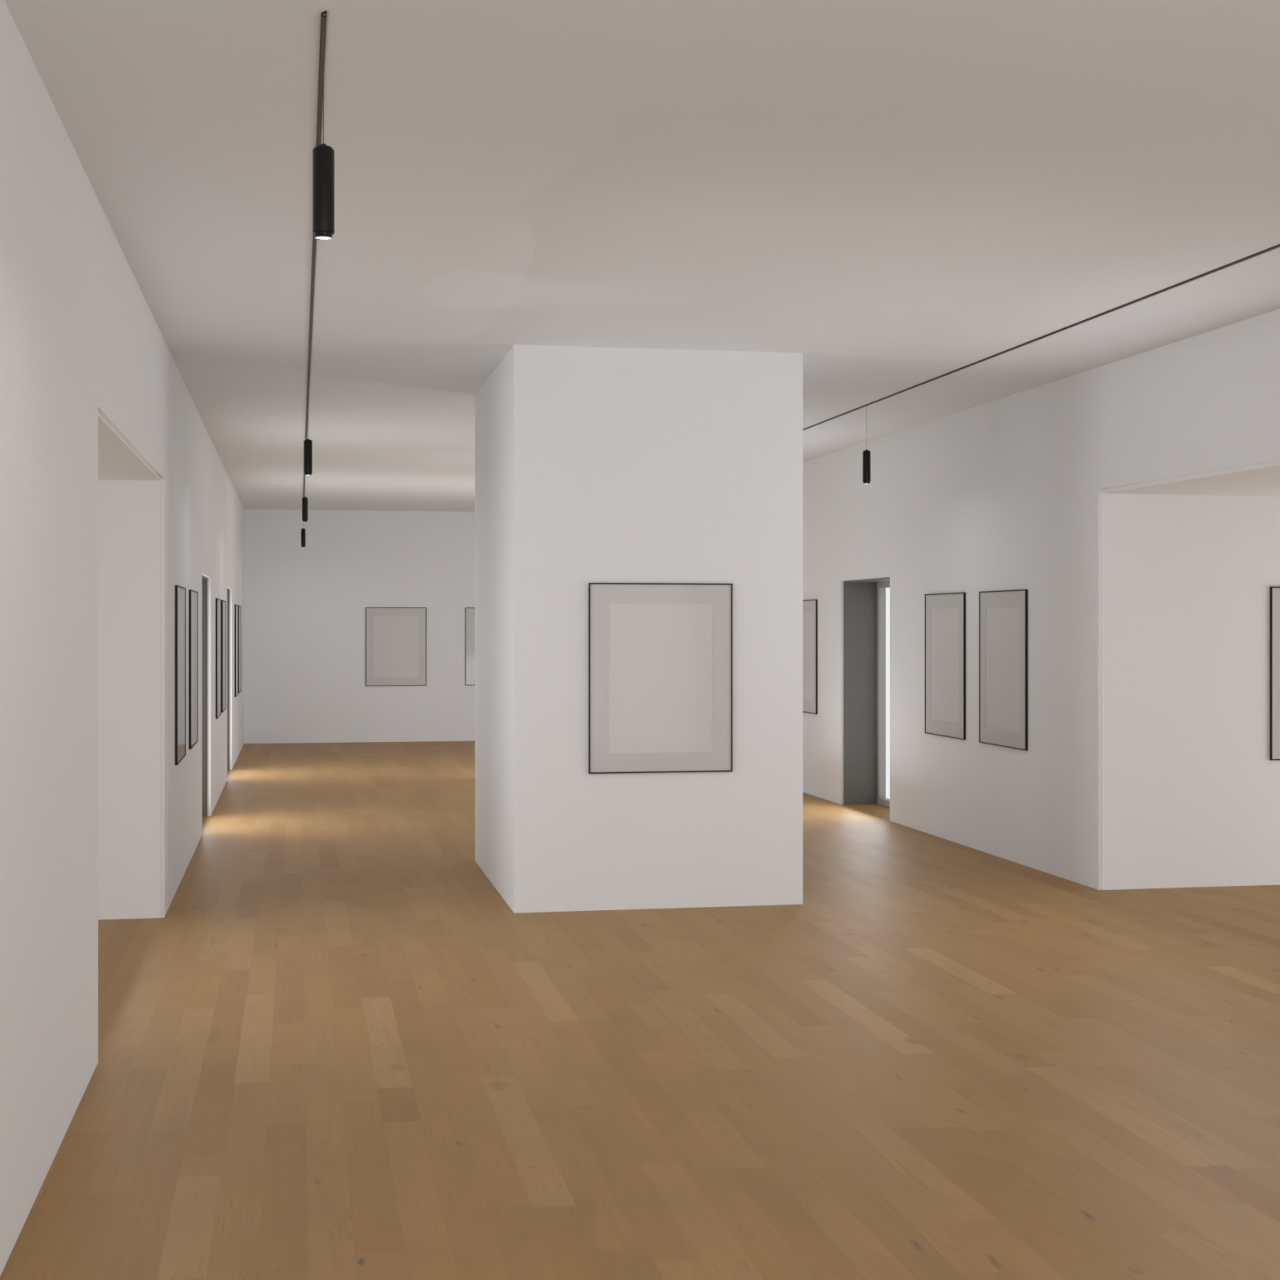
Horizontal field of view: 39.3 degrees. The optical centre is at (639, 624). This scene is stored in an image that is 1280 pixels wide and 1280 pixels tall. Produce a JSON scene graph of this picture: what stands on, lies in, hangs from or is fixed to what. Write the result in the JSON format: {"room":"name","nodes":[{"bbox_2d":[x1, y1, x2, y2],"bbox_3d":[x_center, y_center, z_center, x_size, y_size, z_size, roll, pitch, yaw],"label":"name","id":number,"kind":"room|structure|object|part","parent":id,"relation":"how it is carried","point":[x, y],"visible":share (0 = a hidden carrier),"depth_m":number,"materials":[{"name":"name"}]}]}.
{"room":"museum","nodes":[
{"label":"museum","id":0,"kind":"room"},
{"bbox_2d":[0,0,244,1275],"bbox_3d":[-2.660,0.024,8.868,0.420,3.253,32.420,0,0,-11],"label":"wall","id":1,"kind":"structure","parent":0,"point":[116,492],"depth_m":6.02,"materials":[{"name":"white paint"}]},
{"bbox_2d":[174,585,186,764],"bbox_3d":[-2.916,0.309,11.370,0.016,1.100,0.850,0,0,-11],"label":"picture frame","id":2,"kind":"object","parent":1,"relation":"attached to","point":[180,592],"visible":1,"depth_m":11.22,"materials":[{"name":"white paper"}]},
{"bbox_2d":[188,589,197,749],"bbox_3d":[-3.181,0.309,12.760,0.016,1.100,0.850,0,0,-11],"label":"picture frame","id":3,"kind":"object","parent":1,"relation":"attached to","point":[193,595],"visible":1,"depth_m":12.61,"materials":[{"name":"black metal"}]},
{"bbox_2d":[202,575,207,816],"bbox_3d":[-3.782,0.624,14.700,0.382,2.052,1.402,0,0,-11],"label":"door frame","id":4,"kind":"structure","parent":1,"relation":"in","point":[204,579],"depth_m":15.41,"materials":[{"name":"grey"}]},
{"bbox_2d":[215,598,221,718],"bbox_3d":[-3.947,0.309,16.773,0.016,1.100,0.850,0,0,-11],"label":"picture frame","id":5,"kind":"object","parent":1,"relation":"attached to","point":[218,602],"visible":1,"depth_m":16.61,"materials":[{"name":"black metal"}]},
{"bbox_2d":[221,600,226,712],"bbox_3d":[-4.166,0.309,17.922,0.016,1.100,0.850,0,0,-11],"label":"picture frame","id":6,"kind":"object","parent":1,"relation":"attached to","point":[223,602],"visible":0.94,"depth_m":17.69,"materials":[{"name":"black metal"}]},
{"bbox_2d":[226,588,229,769],"bbox_3d":[-4.725,0.624,19.640,0.382,2.052,1.395,0,0,-11],"label":"door frame","id":7,"kind":"structure","parent":1,"relation":"in","point":[228,589],"depth_m":20.35,"materials":[{"name":"grey"}]},
{"bbox_2d":[234,604,238,697],"bbox_3d":[-4.878,0.309,21.654,0.016,1.100,0.850,0,0,-11],"label":"picture frame","id":8,"kind":"object","parent":1,"relation":"attached to","point":[236,606],"visible":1,"depth_m":21.43,"materials":[{"name":"black metal"}]},
{"bbox_2d":[238,605,241,693],"bbox_3d":[-5.094,0.309,22.784,0.016,1.100,0.850,0,0,-11],"label":"picture frame","id":9,"kind":"object","parent":1,"relation":"attached to","point":[239,606],"visible":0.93,"depth_m":22.62,"materials":[{"name":"black metal"}]},
{"bbox_2d":[244,509,475,743],"bbox_3d":[-2.755,0.024,25.506,6.471,3.253,0.300,0,0,-11],"label":"wall","id":10,"kind":"structure","parent":0,"point":[304,607],"depth_m":25.09,"materials":[{"name":"white paint"}]},
{"bbox_2d":[365,607,426,685],"bbox_3d":[-3.434,0.309,25.215,0.850,1.100,0.016,0,0,-11],"label":"picture frame","id":11,"kind":"object","parent":10,"relation":"attached to","point":[396,637],"visible":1,"depth_m":25.22,"materials":[{"name":"grey paper"}]},
{"bbox_2d":[465,607,475,684],"bbox_3d":[-2.059,0.309,25.478,0.850,1.100,0.016,0,0,-11],"label":"picture frame","id":12,"kind":"object","parent":10,"relation":"attached to","point":[469,611],"visible":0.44,"depth_m":25.41,"materials":[{"name":"grey paper"}]},
{"bbox_2d":[0,741,1279,1279],"bbox_3d":[0.435,1.750,9.459,15.400,0.200,33.020,0,0,-11],"label":"floor","id":13,"kind":"structure","parent":0,"point":[336,1050],"depth_m":6.59,"materials":[{"name":"brown wood"}]},
{"bbox_2d":[475,344,803,912],"bbox_3d":[-0.095,0.024,11.541,1.713,3.253,2.302,0,0,-11],"label":"pillar","id":14,"kind":"structure","parent":13,"relation":"on","point":[593,464],"depth_m":10.44,"materials":[{"name":"white paint"}]},
{"bbox_2d":[588,582,732,773],"bbox_3d":[0.122,0.309,10.402,0.850,1.100,0.016,0,0,-11],"label":"picture frame","id":15,"kind":"object","parent":14,"relation":"attached to","point":[660,654],"visible":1,"depth_m":10.40,"materials":[{"name":"white paper"}]},
{"bbox_2d":[4,0,1279,511],"bbox_3d":[0.311,-1.728,9.436,6.471,0.250,33.020,0,0,-11],"label":"ceiling","id":16,"kind":"structure","parent":0,"point":[894,196],"depth_m":6.68,"materials":[{"name":"paint"}]},
{"bbox_2d":[302,10,326,497],"bbox_3d":[-2.685,-1.599,14.424,0.014,0.007,19.856,0,0,-11],"label":"ceiling track","id":17,"kind":"object","parent":16,"relation":"attached to","point":[323,18],"visible":0.73,"depth_m":5.86,"materials":[{"name":"metal"}]},
{"bbox_2d":[301,521,305,546],"bbox_3d":[-4.452,-1.311,23.682,0.057,0.570,0.057,0,0,-11],"label":"pendant lamp","id":18,"kind":"object","parent":17,"relation":"hanging from","point":[303,531],"visible":0.99,"depth_m":23.66,"materials":[{"name":"black metal"}]},
{"bbox_2d":[302,475,307,521],"bbox_3d":[-3.341,-1.311,17.860,0.057,0.570,0.057,0,0,-11],"label":"pendant lamp","id":19,"kind":"object","parent":17,"relation":"hanging from","point":[304,500],"visible":0.99,"depth_m":17.84,"materials":[{"name":"black metal"}]},
{"bbox_2d":[303,392,311,475],"bbox_3d":[-2.280,-1.311,12.299,0.057,0.570,0.057,0,0,-11],"label":"pendant lamp","id":20,"kind":"object","parent":17,"relation":"hanging from","point":[307,443],"visible":1,"depth_m":12.28,"materials":[{"name":"black metal"}]},
{"bbox_2d":[312,23,334,239],"bbox_3d":[-0.841,-1.311,4.759,0.057,0.570,0.057,0,0,-11],"label":"pendant lamp","id":21,"kind":"object","parent":17,"relation":"hanging from","point":[323,155],"visible":1,"depth_m":4.74,"materials":[{"name":"black metal"}]},
{"bbox_2d":[803,244,1279,430],"bbox_3d":[1.247,-1.599,15.175,0.014,0.007,19.856,0,0,-11],"label":"ceiling track","id":22,"kind":"object","parent":16,"relation":"attached to","point":[1277,246],"visible":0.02,"depth_m":9.50,"materials":[{"name":"metal"}]},
{"bbox_2d":[862,405,870,484],"bbox_3d":[1.651,-1.311,13.054,0.057,0.570,0.057,0,0,-11],"label":"pendant lamp","id":23,"kind":"object","parent":22,"relation":"hanging from","point":[866,454],"visible":1,"depth_m":13.03,"materials":[{"name":"black metal"}]},
{"bbox_2d":[803,308,1279,889],"bbox_3d":[3.283,0.024,10.003,0.420,3.253,32.420,0,0,-11],"label":"wall","id":24,"kind":"structure","parent":0,"point":[1053,491],"depth_m":11.83,"materials":[{"name":"white paint"}]},
{"bbox_2d":[803,599,817,714],"bbox_3d":[1.615,0.309,17.584,0.016,1.100,0.850,0,0,-11],"label":"picture frame","id":25,"kind":"object","parent":24,"relation":"attached to","point":[810,606],"visible":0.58,"depth_m":17.36,"materials":[{"name":"grey paper"}]},
{"bbox_2d":[843,577,889,807],"bbox_3d":[2.187,0.624,15.796,0.382,2.052,1.387,0,0,-11],"label":"door frame","id":26,"kind":"structure","parent":24,"relation":"in","point":[864,600],"depth_m":16.45,"materials":[{"name":"grey"}]},
{"bbox_3d":[2.343,0.624,15.826,0.065,2.052,1.387,0,0,-11],"label":"frame","id":27,"kind":"part","parent":26,"relation":"part of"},
{"bbox_2d":[924,592,965,739],"bbox_3d":[2.342,0.309,13.773,0.016,1.100,0.850,0,0,-11],"label":"picture frame","id":28,"kind":"object","parent":24,"relation":"attached to","point":[944,613],"visible":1,"depth_m":13.77,"materials":[{"name":"grey paper"}]},
{"bbox_2d":[978,589,1027,750],"bbox_3d":[2.558,0.309,12.639,0.016,1.100,0.850,0,0,-11],"label":"picture frame","id":29,"kind":"object","parent":24,"relation":"attached to","point":[1002,614],"visible":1,"depth_m":12.62,"materials":[{"name":"grey paper"}]},
{"bbox_2d":[1161,494,1279,888],"bbox_3d":[5.344,0.417,11.766,4.290,2.465,0.304,0,0,-11],"label":"wall","id":30,"kind":"structure","parent":0,"point":[1220,554],"depth_m":11.28,"materials":[{"name":"white paint"}]},
{"bbox_2d":[1270,586,1279,759],"bbox_3d":[4.412,0.309,11.425,0.850,1.100,0.016,0,0,-11],"label":"picture frame","id":31,"kind":"object","parent":30,"relation":"attached to","point":[1274,591],"visible":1,"depth_m":11.35,"materials":[{"name":"grey paper"}]},
{"bbox_2d":[1163,476,1279,496],"bbox_3d":[5.690,-0.915,9.954,4.290,0.200,3.993,0,0,-11],"label":"ceiling","id":32,"kind":"structure","parent":0,"point":[1268,486],"depth_m":10.85,"materials":[{"name":"paint"}]}
]}

